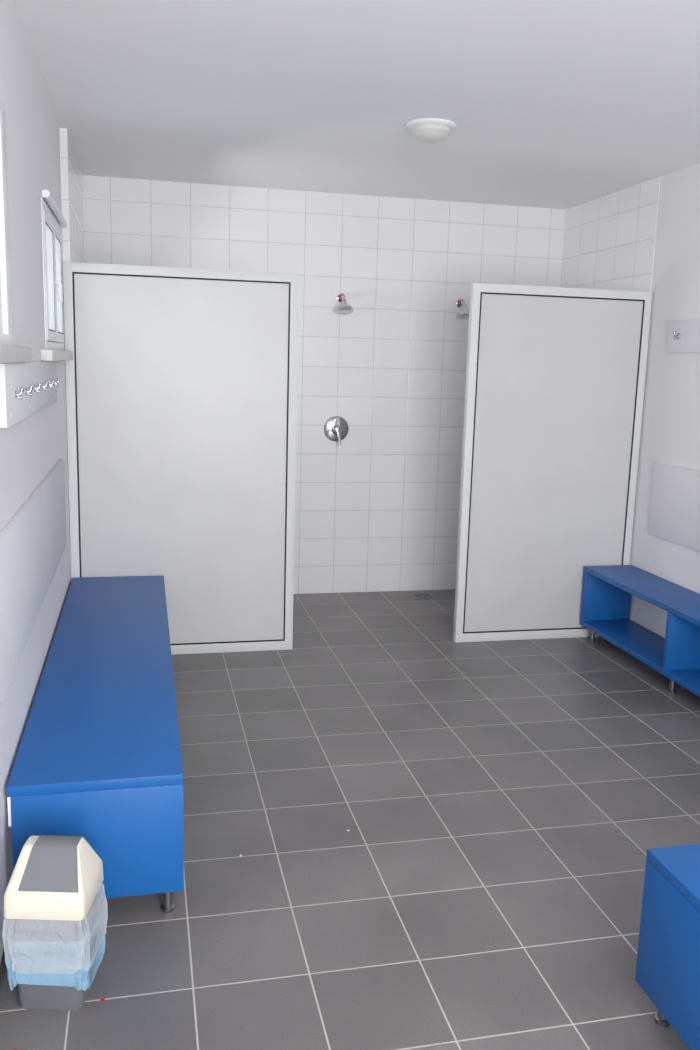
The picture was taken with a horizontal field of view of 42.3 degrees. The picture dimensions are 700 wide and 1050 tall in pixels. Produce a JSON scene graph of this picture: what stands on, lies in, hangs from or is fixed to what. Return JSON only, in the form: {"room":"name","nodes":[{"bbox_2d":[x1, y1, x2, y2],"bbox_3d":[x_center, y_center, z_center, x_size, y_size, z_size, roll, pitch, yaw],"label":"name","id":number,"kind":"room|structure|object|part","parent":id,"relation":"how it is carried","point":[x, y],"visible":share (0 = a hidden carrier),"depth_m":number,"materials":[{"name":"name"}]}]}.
{"room":"locker room","nodes":[
{"label":"locker room","id":0,"kind":"room"},
{"bbox_2d":[0,0,70,943],"bbox_3d":[-1.086,-0.197,2.409,0.270,2.739,7.200,-1,10,-13],"label":"wall","id":1,"kind":"structure","parent":0,"point":[32,446],"depth_m":3.12,"materials":[{"name":"white paint"}]},
{"bbox_2d":[0,919,11,992],"bbox_3d":[-0.851,1.223,2.080,0.011,0.075,5.960,-1,10,-13],"label":"baseboard","id":2,"kind":"structure","parent":1,"relation":"attached to","point":[7,934],"depth_m":2.43,"materials":[{"name":"grey tile"}]},
{"bbox_2d":[0,100,13,345],"bbox_3d":[-0.809,-0.681,1.694,0.106,0.660,1.880,-1,10,-13],"label":"window","id":3,"kind":"structure","parent":1,"relation":"in","point":[6,317],"depth_m":2.53,"materials":[{"name":"white plastic"}]},
{"bbox_3d":[-0.906,-0.756,2.096,0.057,0.582,0.828,-1,10,-13],"label":"sash","id":4,"kind":"part","parent":3,"relation":"part of","materials":[{"name":"white plastic"}]},
{"bbox_2d":[0,345,31,363],"bbox_3d":[-0.793,-0.345,1.823,0.045,0.045,2.200,-1,10,-13],"label":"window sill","id":5,"kind":"structure","parent":1,"relation":"attached to","point":[8,354],"depth_m":2.50,"materials":[{"name":"stone"}]},
{"bbox_2d":[0,361,56,427],"bbox_3d":[-1.114,-0.486,3.188,0.028,0.173,1.530,-1,10,-13],"label":"board","id":6,"kind":"object","parent":1,"relation":"attached to","point":[13,376],"visible":0.98,"depth_m":2.83,"materials":[{"name":"white plastic"}]},
{"bbox_2d":[15,387,23,399],"bbox_3d":[-0.964,-0.384,2.642,0.026,0.036,0.025,-1,10,-13],"label":"coat hook","id":7,"kind":"object","parent":6,"relation":"attached to","point":[21,389],"visible":1,"depth_m":2.64,"materials":[{"name":"silver metal"}]},
{"bbox_2d":[25,385,33,395],"bbox_3d":[-1.016,-0.427,2.872,0.026,0.036,0.025,-1,10,-13],"label":"coat hook","id":8,"kind":"object","parent":6,"relation":"attached to","point":[31,387],"visible":1,"depth_m":2.87,"materials":[{"name":"silver metal"}]},
{"bbox_2d":[34,383,41,392],"bbox_3d":[-1.069,-0.470,3.102,0.026,0.036,0.025,-1,10,-13],"label":"coat hook","id":9,"kind":"object","parent":6,"relation":"attached to","point":[37,390],"visible":1,"depth_m":3.10,"materials":[{"name":"silver metal"}]},
{"bbox_2d":[41,381,48,390],"bbox_3d":[-1.122,-0.512,3.332,0.026,0.036,0.025,-1,10,-13],"label":"coat hook","id":10,"kind":"object","parent":6,"relation":"attached to","point":[46,382],"visible":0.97,"depth_m":3.33,"materials":[{"name":"silver metal"}]},
{"bbox_2d":[48,379,54,388],"bbox_3d":[-1.175,-0.555,3.562,0.026,0.036,0.025,-1,10,-13],"label":"coat hook","id":11,"kind":"object","parent":6,"relation":"attached to","point":[52,380],"visible":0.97,"depth_m":3.56,"materials":[{"name":"silver metal"}]},
{"bbox_2d":[54,378,59,386],"bbox_3d":[-1.228,-0.598,3.793,0.026,0.036,0.025,-1,10,-13],"label":"coat hook","id":12,"kind":"object","parent":6,"relation":"attached to","point":[58,379],"visible":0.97,"depth_m":3.79,"materials":[{"name":"silver metal"}]},
{"bbox_2d":[0,459,66,707],"bbox_3d":[-1.125,0.089,3.261,0.023,0.415,2.210,-1,10,-13],"label":"board","id":13,"kind":"object","parent":1,"relation":"attached to","point":[33,543],"visible":1,"depth_m":2.91,"materials":[{"name":"white plastic"}]},
{"bbox_2d":[41,197,64,350],"bbox_3d":[-1.362,-1.098,4.107,0.106,0.600,0.900,-1,10,-13],"label":"window","id":14,"kind":"structure","parent":1,"relation":"in","point":[51,230],"depth_m":4.00,"materials":[{"name":"white plastic"}]},
{"bbox_3d":[-1.321,-1.061,3.907,0.057,0.522,0.403,-1,10,-13],"label":"sash","id":15,"kind":"part","parent":14,"relation":"part of","materials":[{"name":"white plastic"}]},
{"bbox_3d":[-1.297,-1.062,3.912,0.005,0.444,0.325,-1,10,-13],"label":"glass pane","id":16,"kind":"part","parent":14,"relation":"part of","materials":[{"name":"glass"}]},
{"bbox_2d":[41,189,66,227],"bbox_3d":[-1.321,-1.412,4.063,0.033,0.030,0.890,-1,10,-13],"label":"roller blind","id":17,"kind":"object","parent":14,"relation":"attached to","point":[45,193],"visible":1,"depth_m":3.91,"materials":[{"name":"white plastic"}]},
{"bbox_3d":[-1.412,-1.135,4.305,0.057,0.522,0.403,-1,10,-13],"label":"sash","id":18,"kind":"part","parent":14,"relation":"part of","materials":[{"name":"white plastic"}]},
{"bbox_3d":[-1.320,-1.058,4.096,0.030,0.087,0.014,-1,10,-13],"label":"handle","id":19,"kind":"part","parent":14,"relation":"part of","materials":[{"name":"white plastic"}]},
{"bbox_3d":[-1.389,-1.136,4.310,0.005,0.444,0.325,-1,10,-13],"label":"glass pane","id":20,"kind":"part","parent":14,"relation":"part of","materials":[{"name":"glass"}]},
{"bbox_2d":[41,349,72,360],"bbox_3d":[-1.311,-0.764,4.077,0.045,0.045,1.100,-1,10,-13],"label":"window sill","id":21,"kind":"structure","parent":1,"relation":"attached to","point":[46,354],"depth_m":3.67,"materials":[{"name":"stone"}]},
{"bbox_2d":[59,128,83,262],"bbox_3d":[-1.597,-0.732,5.320,0.036,2.739,1.200,-1,10,-13],"label":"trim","id":22,"kind":"structure","parent":1,"relation":"attached to","point":[71,175],"depth_m":4.72,"materials":[{"name":"white tile"}]},
{"bbox_2d":[82,175,565,593],"bbox_3d":[-0.148,-0.885,6.406,3.887,2.739,0.300,-1,10,-13],"label":"wall","id":23,"kind":"structure","parent":0,"point":[378,510],"depth_m":6.28,"materials":[{"name":"white tile"}]},
{"bbox_2d":[324,416,348,446],"bbox_3d":[-0.086,-0.647,6.256,0.176,0.204,0.101,-1,10,-13],"label":"shower mixer","id":24,"kind":"object","parent":23,"relation":"attached to","point":[336,428],"visible":1,"depth_m":6.28,"materials":[{"name":"silver metal"}]},
{"bbox_3d":[-0.078,-0.601,6.240,0.028,0.119,0.054,-3,11,-26],"label":"lever","id":25,"kind":"part","parent":24,"relation":"part of","materials":[{"name":"silver metal"}]},
{"bbox_2d":[335,293,352,313],"bbox_3d":[-0.042,-1.487,6.072,0.120,0.143,0.175,-1,10,-13],"label":"shower","id":26,"kind":"object","parent":23,"relation":"attached to","point":[343,308],"visible":1,"depth_m":6.04,"materials":[{"name":"silver metal"}]},
{"bbox_2d":[456,299,468,318],"bbox_3d":[0.787,-1.497,6.260,0.120,0.143,0.175,-1,10,-13],"label":"shower","id":27,"kind":"object","parent":23,"relation":"attached to","point":[463,313],"visible":0.91,"depth_m":6.23,"materials":[{"name":"silver metal"}]},
{"bbox_2d":[0,589,699,1049],"bbox_3d":[0.625,1.195,3.112,3.887,0.150,7.700,-1,10,-13],"label":"floor","id":28,"kind":"structure","parent":0,"point":[502,804],"depth_m":3.11,"materials":[{"name":"grey tile"}]},
{"bbox_2d":[3,835,104,1010],"bbox_3d":[-0.751,1.004,2.320,0.217,0.427,0.197,2,10,1],"label":"waste bin","id":29,"kind":"object","parent":28,"relation":"on","point":[57,945],"visible":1,"depth_m":2.24,"materials":[{"name":"grey plastic"}]},
{"bbox_3d":[-0.750,0.874,2.297,0.202,0.155,0.192,2,10,0],"label":"lid","id":30,"kind":"part","parent":29,"relation":"part of","materials":[{"name":"beige plastic"}]},
{"bbox_2d":[7,575,183,912],"bbox_3d":[-0.987,0.724,3.757,0.478,0.459,2.460,-1,10,-13],"label":"bench","id":31,"kind":"object","parent":28,"relation":"on","point":[98,759],"visible":0.89,"depth_m":2.77,"materials":[{"name":"blue laminate"}]},
{"bbox_3d":[-0.981,0.512,3.720,0.478,0.030,2.460,-1,10,-13],"label":"seat","id":32,"kind":"part","parent":31,"relation":"part of","materials":[{"name":"blue laminate"}]},
{"bbox_3d":[-0.715,0.908,2.587,0.468,0.334,0.030,-1,10,-13],"label":"panel","id":33,"kind":"part","parent":31,"relation":"part of","materials":[{"name":"blue laminate"}]},
{"bbox_3d":[-0.546,1.109,2.710,0.048,0.094,0.048,-1,10,-13],"label":"leg","id":34,"kind":"part","parent":31,"relation":"part of","materials":[{"name":"metal"}]},
{"bbox_2d":[63,262,651,654],"bbox_3d":[0.126,-0.322,5.137,3.303,2.092,0.046,-1,10,-13],"label":"partition","id":35,"kind":"object","parent":28,"relation":"on","point":[181,383],"depth_m":5.04,"materials":[{"name":"white metal"}]},
{"bbox_2d":[411,593,435,598],"bbox_3d":[0.524,0.510,6.486,0.150,0.003,0.150,-1,10,-13],"label":"floor drain","id":36,"kind":"object","parent":28,"relation":"on","point":[417,595],"visible":1,"depth_m":6.48,"materials":[{"name":"metal"}]},
{"bbox_2d":[580,565,699,696],"bbox_3d":[1.874,0.721,4.230,0.319,0.459,2.785,-1,10,-13],"label":"bench","id":37,"kind":"object","parent":28,"relation":"on","point":[607,591],"visible":1,"depth_m":5.04,"materials":[{"name":"blue laminate"}]},
{"bbox_3d":[1.479,0.664,5.519,0.048,0.094,0.048,-1,10,-13],"label":"leg","id":38,"kind":"part","parent":37,"relation":"part of","materials":[{"name":"metal"}]},
{"bbox_3d":[1.572,0.445,5.546,0.318,0.334,0.030,-1,10,-13],"label":"panel","id":39,"kind":"part","parent":37,"relation":"part of","materials":[{"name":"blue laminate"}]},
{"bbox_2d":[582,619,699,696],"bbox_3d":[1.870,0.840,4.252,0.316,0.030,2.725,-1,10,-13],"label":"shelf","id":40,"kind":"object","parent":37,"relation":"attached to","point":[636,640],"depth_m":5.07,"materials":[{"name":"blue laminate"}]},
{"bbox_3d":[1.880,0.510,4.193,0.319,0.030,2.785,-1,10,-13],"label":"seat","id":41,"kind":"part","parent":37,"relation":"part of","materials":[{"name":"blue laminate"}]},
{"bbox_3d":[1.670,0.819,4.686,0.048,0.094,0.048,-1,10,-13],"label":"leg","id":42,"kind":"part","parent":37,"relation":"part of","materials":[{"name":"metal"}]},
{"bbox_2d":[635,844,699,1049],"bbox_3d":[1.589,1.066,2.259,1.648,0.459,0.465,-1,10,-13],"label":"bench","id":43,"kind":"object","parent":28,"relation":"on","point":[668,954],"visible":1,"depth_m":2.17,"materials":[{"name":"blue laminate"}]},
{"bbox_3d":[0.798,1.221,2.301,0.048,0.094,0.048,-1,10,-13],"label":"leg","id":44,"kind":"part","parent":43,"relation":"part of","materials":[{"name":"metal"}]},
{"bbox_3d":[1.595,0.855,2.221,1.648,0.030,0.465,-1,10,-13],"label":"seat","id":45,"kind":"part","parent":43,"relation":"part of","materials":[{"name":"blue laminate"}]},
{"bbox_2d":[13,0,699,208],"bbox_3d":[0.683,-1.672,2.593,3.937,0.200,7.700,-1,10,-13],"label":"ceiling","id":46,"kind":"structure","parent":0,"point":[554,104],"depth_m":3.73,"materials":[{"name":"white paint"}]},
{"bbox_2d":[406,118,455,142],"bbox_3d":[0.379,-1.835,4.245,0.232,0.080,0.232,-1,10,-13],"label":"ceiling lamp","id":47,"kind":"object","parent":46,"relation":"attached to","point":[426,130],"visible":1,"depth_m":4.18,"materials":[{"name":"white glass"}]},
{"bbox_3d":[0.379,-1.826,4.246,0.180,0.061,0.180,-1,10,-13],"label":"lamp shade","id":48,"kind":"part","parent":47,"relation":"part of","materials":[{"name":"white glass"}]},
{"bbox_2d":[629,163,699,637],"bbox_3d":[2.426,-0.238,3.207,0.300,2.739,7.200,-1,10,-13],"label":"wall","id":49,"kind":"structure","parent":0,"point":[670,424],"depth_m":5.15,"materials":[{"name":"white paint"}]},
{"bbox_2d":[561,177,659,291],"bbox_3d":[1.619,-0.770,6.046,0.003,2.739,1.210,-1,10,-13],"label":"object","id":50,"kind":"structure","parent":49,"relation":"attached to","point":[609,240],"depth_m":5.75,"materials":[{"name":"white tile"}]},
{"bbox_2d":[648,462,699,550],"bbox_3d":[2.051,0.060,4.146,0.021,0.420,2.460,-1,10,-13],"label":"board","id":51,"kind":"object","parent":49,"relation":"attached to","point":[675,498],"visible":1,"depth_m":5.07,"materials":[{"name":"white plastic"}]},
{"bbox_2d":[666,319,699,352],"bbox_3d":[2.058,-0.869,4.069,0.021,0.175,2.240,-1,10,-13],"label":"board","id":52,"kind":"object","parent":49,"relation":"attached to","point":[689,330],"visible":1,"depth_m":4.98,"materials":[{"name":"white plastic"}]},
{"bbox_2d":[673,331,679,339],"bbox_3d":[1.810,-1.053,5.031,0.037,0.052,0.036,-1,10,-13],"label":"coat hook","id":53,"kind":"object","parent":52,"relation":"attached to","point":[677,336],"visible":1,"depth_m":5.03,"materials":[{"name":"silver metal"}]}
]}

